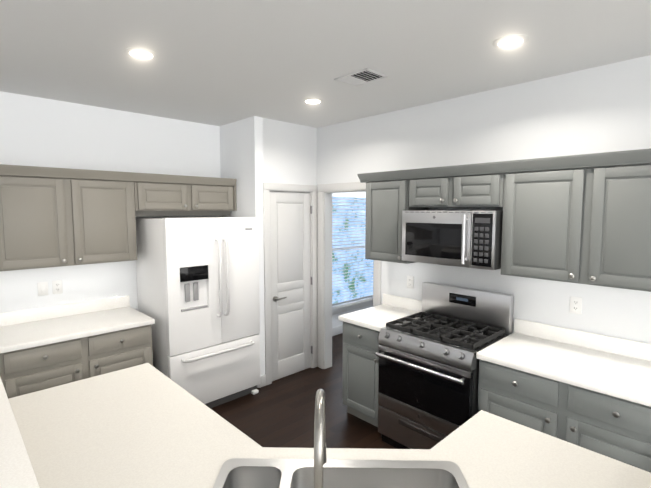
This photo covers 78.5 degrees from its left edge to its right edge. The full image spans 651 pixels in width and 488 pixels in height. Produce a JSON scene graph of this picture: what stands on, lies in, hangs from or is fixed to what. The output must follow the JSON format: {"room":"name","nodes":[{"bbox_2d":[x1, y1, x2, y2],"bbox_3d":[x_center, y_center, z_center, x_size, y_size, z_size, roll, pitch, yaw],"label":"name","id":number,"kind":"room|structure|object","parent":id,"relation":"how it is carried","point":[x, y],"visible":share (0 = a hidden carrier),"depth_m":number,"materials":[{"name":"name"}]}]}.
{"room":"kitchen","nodes":[
{"label":"kitchen","id":0,"kind":"room"},
{"bbox_2d":[0,91,372,327],"bbox_3d":[-1.585,0.105,4.184,8.040,2.756,0.120,-5,7,-44],"label":"wall","id":1,"kind":"structure","parent":0,"point":[39,132],"depth_m":3.56,"materials":[{"name":"white paint"}]},
{"bbox_2d":[37,281,47,295],"bbox_3d":[-2.378,0.377,3.351,0.072,0.116,0.010,-5,7,-44],"label":"light switch","id":2,"kind":"object","parent":1,"relation":"attached to","point":[42,288],"visible":1,"depth_m":3.35,"materials":[{"name":"white plastic"}]},
{"bbox_2d":[52,280,62,293],"bbox_3d":[-2.304,0.370,3.422,0.072,0.116,0.010,-5,7,-44],"label":"electrical outlet","id":3,"kind":"object","parent":1,"relation":"attached to","point":[57,286],"visible":1,"depth_m":3.42,"materials":[{"name":"white plastic"}]},
{"bbox_2d":[0,296,129,326],"bbox_3d":[-2.631,0.608,3.119,2.062,0.105,0.020,-5,7,-44],"label":"backsplash","id":4,"kind":"structure","parent":1,"relation":"attached to","point":[30,316],"depth_m":3.44,"materials":[{"name":"white stone"}]},
{"bbox_2d":[0,164,139,270],"bbox_3d":[-2.158,-0.218,3.290,1.023,0.772,0.328,-5,7,-44],"label":"upper cabinet","id":5,"kind":"object","parent":1,"relation":"attached to","point":[53,217],"depth_m":3.16,"materials":[{"name":"grey wood"}]},
{"bbox_2d":[136,173,191,211],"bbox_3d":[-1.607,-0.483,3.798,0.496,0.332,0.328,-5,7,-44],"label":"upper cabinet","id":6,"kind":"object","parent":1,"relation":"attached to","point":[155,192],"depth_m":3.68,"materials":[{"name":"grey wood"}]},
{"bbox_2d":[192,176,236,211],"bbox_3d":[-1.241,-0.513,4.149,0.520,0.332,0.328,-5,7,-44],"label":"upper cabinet","id":7,"kind":"object","parent":1,"relation":"attached to","point":[209,194],"depth_m":4.03,"materials":[{"name":"grey wood"}]},
{"bbox_2d":[332,325,342,335],"bbox_3d":[0.389,1.264,6.091,2.396,0.120,0.019,-5,7,-44],"label":"baseboard","id":8,"kind":"structure","parent":1,"relation":"attached to","point":[337,330],"depth_m":5.88,"materials":[{"name":"white"}]},
{"bbox_2d":[332,192,373,314],"bbox_3d":[0.394,0.094,5.955,1.470,1.835,0.074,-5,7,-44],"label":"window","id":9,"kind":"structure","parent":1,"relation":"in","point":[349,307],"depth_m":5.97,"materials":[{"name":"white"}]},
{"bbox_2d":[332,193,372,307],"bbox_3d":[0.407,0.077,5.940,1.180,1.624,0.050,-5,7,-44],"label":"window blinds","id":10,"kind":"object","parent":9,"relation":"attached to","point":[349,196],"visible":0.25,"depth_m":5.87,"materials":[{"name":"white plastic"}]},
{"bbox_2d":[220,116,264,387],"bbox_3d":[-0.896,0.095,4.292,0.100,2.756,0.676,-5,7,-44],"label":"wall","id":11,"kind":"structure","parent":0,"point":[241,151],"depth_m":4.08,"materials":[{"name":"white paint"}]},
{"bbox_2d":[263,118,316,185],"bbox_3d":[-0.397,0.088,4.373,0.730,2.756,0.100,-5,7,-44],"label":"wall","id":12,"kind":"structure","parent":0,"point":[289,153],"depth_m":4.22,"materials":[{"name":"white paint"}]},
{"bbox_2d":[270,191,310,380],"bbox_3d":[-0.369,0.451,4.360,0.566,2.024,0.095,-5,7,-44],"label":"pantry door","id":13,"kind":"structure","parent":12,"relation":"in","point":[290,271],"depth_m":4.36,"materials":[{"name":"white wood"}]},
{"bbox_2d":[210,333,396,448],"bbox_3d":[0.785,1.737,1.849,8.040,0.100,6.960,-5,7,-44],"label":"floor","id":14,"kind":"structure","parent":0,"point":[279,413],"depth_m":3.59,"materials":[{"name":"brown wood"}]},
{"bbox_2d":[0,371,3,385],"bbox_3d":[-2.790,1.184,2.599,1.007,0.875,0.617,-5,7,-44],"label":"base cabinet","id":15,"kind":"object","parent":14,"relation":"on","point":[1,372],"depth_m":2.73,"materials":[{"name":"grey"}]},
{"bbox_2d":[0,323,154,398],"bbox_3d":[-2.058,1.124,3.300,1.023,0.875,0.617,-5,7,-44],"label":"base cabinet","id":16,"kind":"object","parent":14,"relation":"on","point":[42,348],"depth_m":3.01,"materials":[{"name":"grey wood"}]},
{"bbox_2d":[0,307,154,354],"bbox_3d":[-2.416,0.699,2.902,2.062,0.040,0.640,-5,7,-44],"label":"countertop","id":17,"kind":"structure","parent":16,"relation":"on","point":[21,336],"depth_m":3.14,"materials":[{"name":"white stone"}]},
{"bbox_2d":[136,217,260,407],"bbox_3d":[-1.216,0.623,3.897,0.915,1.772,0.822,-5,7,-44],"label":"fridge","id":18,"kind":"object","parent":14,"relation":"on","point":[198,289],"visible":0.96,"depth_m":3.60,"materials":[{"name":"white metal"}]},
{"bbox_2d":[0,363,650,487],"bbox_3d":[-0.403,1.155,2.025,2.100,1.030,3.390,-5,7,-44],"label":"kitchen island","id":19,"kind":"object","parent":14,"relation":"on","point":[146,425],"depth_m":1.55,"materials":[{"name":"white stone"}]},
{"bbox_2d":[0,379,43,487],"bbox_3d":[-1.106,0.685,1.244,0.262,0.040,3.500,-5,7,-44],"label":"island countertop","id":20,"kind":"structure","parent":19,"relation":"on","point":[16,469],"depth_m":1.27,"materials":[{"name":"white stone"}]},
{"bbox_2d":[314,389,326,487],"bbox_3d":[-0.002,0.606,1.016,0.203,0.451,0.239,-5,7,-44],"label":"faucet","id":21,"kind":"object","parent":19,"relation":"on","point":[320,460],"visible":1,"depth_m":0.93,"materials":[{"name":"silver metal"}]},
{"bbox_2d":[213,458,468,487],"bbox_3d":[0.049,0.919,1.197,0.850,0.203,0.560,0,5,1],"label":"sink","id":22,"kind":"object","parent":19,"relation":"in","point":[263,473],"visible":1,"depth_m":1.43,"materials":[{"name":"silver metal"}]},
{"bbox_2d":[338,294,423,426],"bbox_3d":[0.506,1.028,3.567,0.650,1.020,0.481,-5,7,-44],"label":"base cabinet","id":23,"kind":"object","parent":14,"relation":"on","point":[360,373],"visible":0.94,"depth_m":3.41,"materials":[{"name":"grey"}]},
{"bbox_2d":[375,282,513,448],"bbox_3d":[0.892,0.979,3.063,0.733,1.205,0.758,-5,7,-44],"label":"stove","id":24,"kind":"object","parent":14,"relation":"on","point":[428,379],"visible":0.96,"depth_m":2.94,"materials":[{"name":"silver metal"}]},
{"bbox_2d":[477,358,650,472],"bbox_3d":[1.567,1.193,2.496,0.617,0.875,1.002,-5,7,-44],"label":"base cabinet","id":25,"kind":"object","parent":14,"relation":"on","point":[588,391],"depth_m":2.24,"materials":[{"name":"grey wood"}]},
{"bbox_2d":[476,334,650,405],"bbox_3d":[1.876,0.766,2.121,0.640,0.040,1.920,-5,7,-44],"label":"countertop","id":26,"kind":"structure","parent":25,"relation":"on","point":[598,371],"depth_m":2.39,"materials":[{"name":"white stone"}]},
{"bbox_2d":[0,0,650,127],"bbox_3d":[0.785,-1.108,1.606,8.040,0.100,6.960,-5,7,-44],"label":"ceiling","id":27,"kind":"structure","parent":0,"point":[219,62],"depth_m":2.30,"materials":[{"name":"white paint"}]},
{"bbox_2d":[124,47,157,59],"bbox_3d":[-1.082,-1.115,2.338,0.180,0.010,0.180,-5,7,-44],"label":"recessed light","id":28,"kind":"object","parent":27,"relation":"in","point":[140,53],"visible":1,"depth_m":2.33,"materials":[{"name":"white"}]},
{"bbox_2d":[302,98,322,103],"bbox_3d":[-0.107,-1.202,3.354,0.180,0.010,0.180,-5,7,-44],"label":"recessed light","id":29,"kind":"object","parent":27,"relation":"in","point":[312,100],"visible":1,"depth_m":3.33,"materials":[{"name":"white"}]},
{"bbox_2d":[334,68,387,86],"bbox_3d":[0.245,-1.151,2.766,0.230,0.012,0.300,-5,7,-44],"label":"ceiling vent","id":30,"kind":"object","parent":27,"relation":"in","point":[361,77],"visible":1,"depth_m":2.76,"materials":[{"name":"white metal"}]},
{"bbox_2d":[493,34,528,47],"bbox_3d":[1.008,-1.101,2.170,0.180,0.010,0.180,-5,7,-44],"label":"recessed light","id":31,"kind":"object","parent":27,"relation":"in","point":[511,40],"visible":1,"depth_m":2.16,"materials":[{"name":"white"}]},
{"bbox_2d":[317,55,650,343],"bbox_3d":[1.846,0.235,2.660,0.120,2.756,6.839,-5,7,-44],"label":"wall","id":32,"kind":"structure","parent":0,"point":[603,108],"depth_m":2.94,"materials":[{"name":"white paint"}]},
{"bbox_2d":[263,182,380,384],"bbox_3d":[-0.026,0.428,4.106,0.881,2.125,1.038,-5,7,-44],"label":"door frame","id":33,"kind":"structure","parent":32,"relation":"attached to","point":[326,192],"depth_m":4.50,"materials":[{"name":"white wood"}]},
{"bbox_2d":[361,169,427,263],"bbox_3d":[0.628,-0.242,3.564,0.328,0.772,0.460,-5,7,-44],"label":"upper cabinet","id":34,"kind":"object","parent":32,"relation":"attached to","point":[387,192],"depth_m":3.44,"materials":[{"name":"grey wood"}]},
{"bbox_2d":[407,276,413,288],"bbox_3d":[0.783,0.354,3.686,0.010,0.116,0.072,-5,7,-44],"label":"electrical outlet","id":35,"kind":"object","parent":32,"relation":"attached to","point":[410,281],"visible":1,"depth_m":3.68,"materials":[{"name":"white plastic"}]},
{"bbox_2d":[409,166,448,207],"bbox_3d":[0.923,-0.451,3.238,0.328,0.300,0.383,-5,7,-44],"label":"upper cabinet","id":36,"kind":"object","parent":32,"relation":"attached to","point":[428,187],"depth_m":3.11,"materials":[{"name":"grey wood"}]},
{"bbox_2d":[449,161,504,206],"bbox_3d":[1.188,-0.427,2.963,0.328,0.300,0.383,-5,7,-44],"label":"upper cabinet","id":37,"kind":"object","parent":32,"relation":"attached to","point":[479,184],"depth_m":2.83,"materials":[{"name":"grey wood"}]},
{"bbox_2d":[402,211,502,269],"bbox_3d":[1.008,-0.056,3.087,0.458,0.406,0.756,-5,7,-44],"label":"microwave","id":38,"kind":"object","parent":37,"relation":"attached to","point":[470,239],"visible":1,"depth_m":2.90,"materials":[{"name":"silver metal"}]},
{"bbox_2d":[501,148,650,291],"bbox_3d":[1.671,-0.149,2.482,0.328,0.772,1.002,-5,7,-44],"label":"upper cabinet","id":39,"kind":"object","parent":32,"relation":"attached to","point":[583,219],"depth_m":2.40,"materials":[{"name":"grey wood"}]},
{"bbox_2d":[570,296,581,313],"bbox_3d":[1.711,0.419,2.722,0.010,0.116,0.072,-5,7,-44],"label":"electrical outlet","id":40,"kind":"object","parent":32,"relation":"attached to","point":[575,305],"visible":1,"depth_m":2.72,"materials":[{"name":"white plastic"}]},
{"bbox_2d":[512,318,650,361],"bbox_3d":[2.099,0.675,2.329,0.020,0.105,1.920,-5,7,-44],"label":"backsplash","id":41,"kind":"structure","parent":32,"relation":"attached to","point":[634,349],"depth_m":2.68,"materials":[{"name":"white stone"}]}
]}

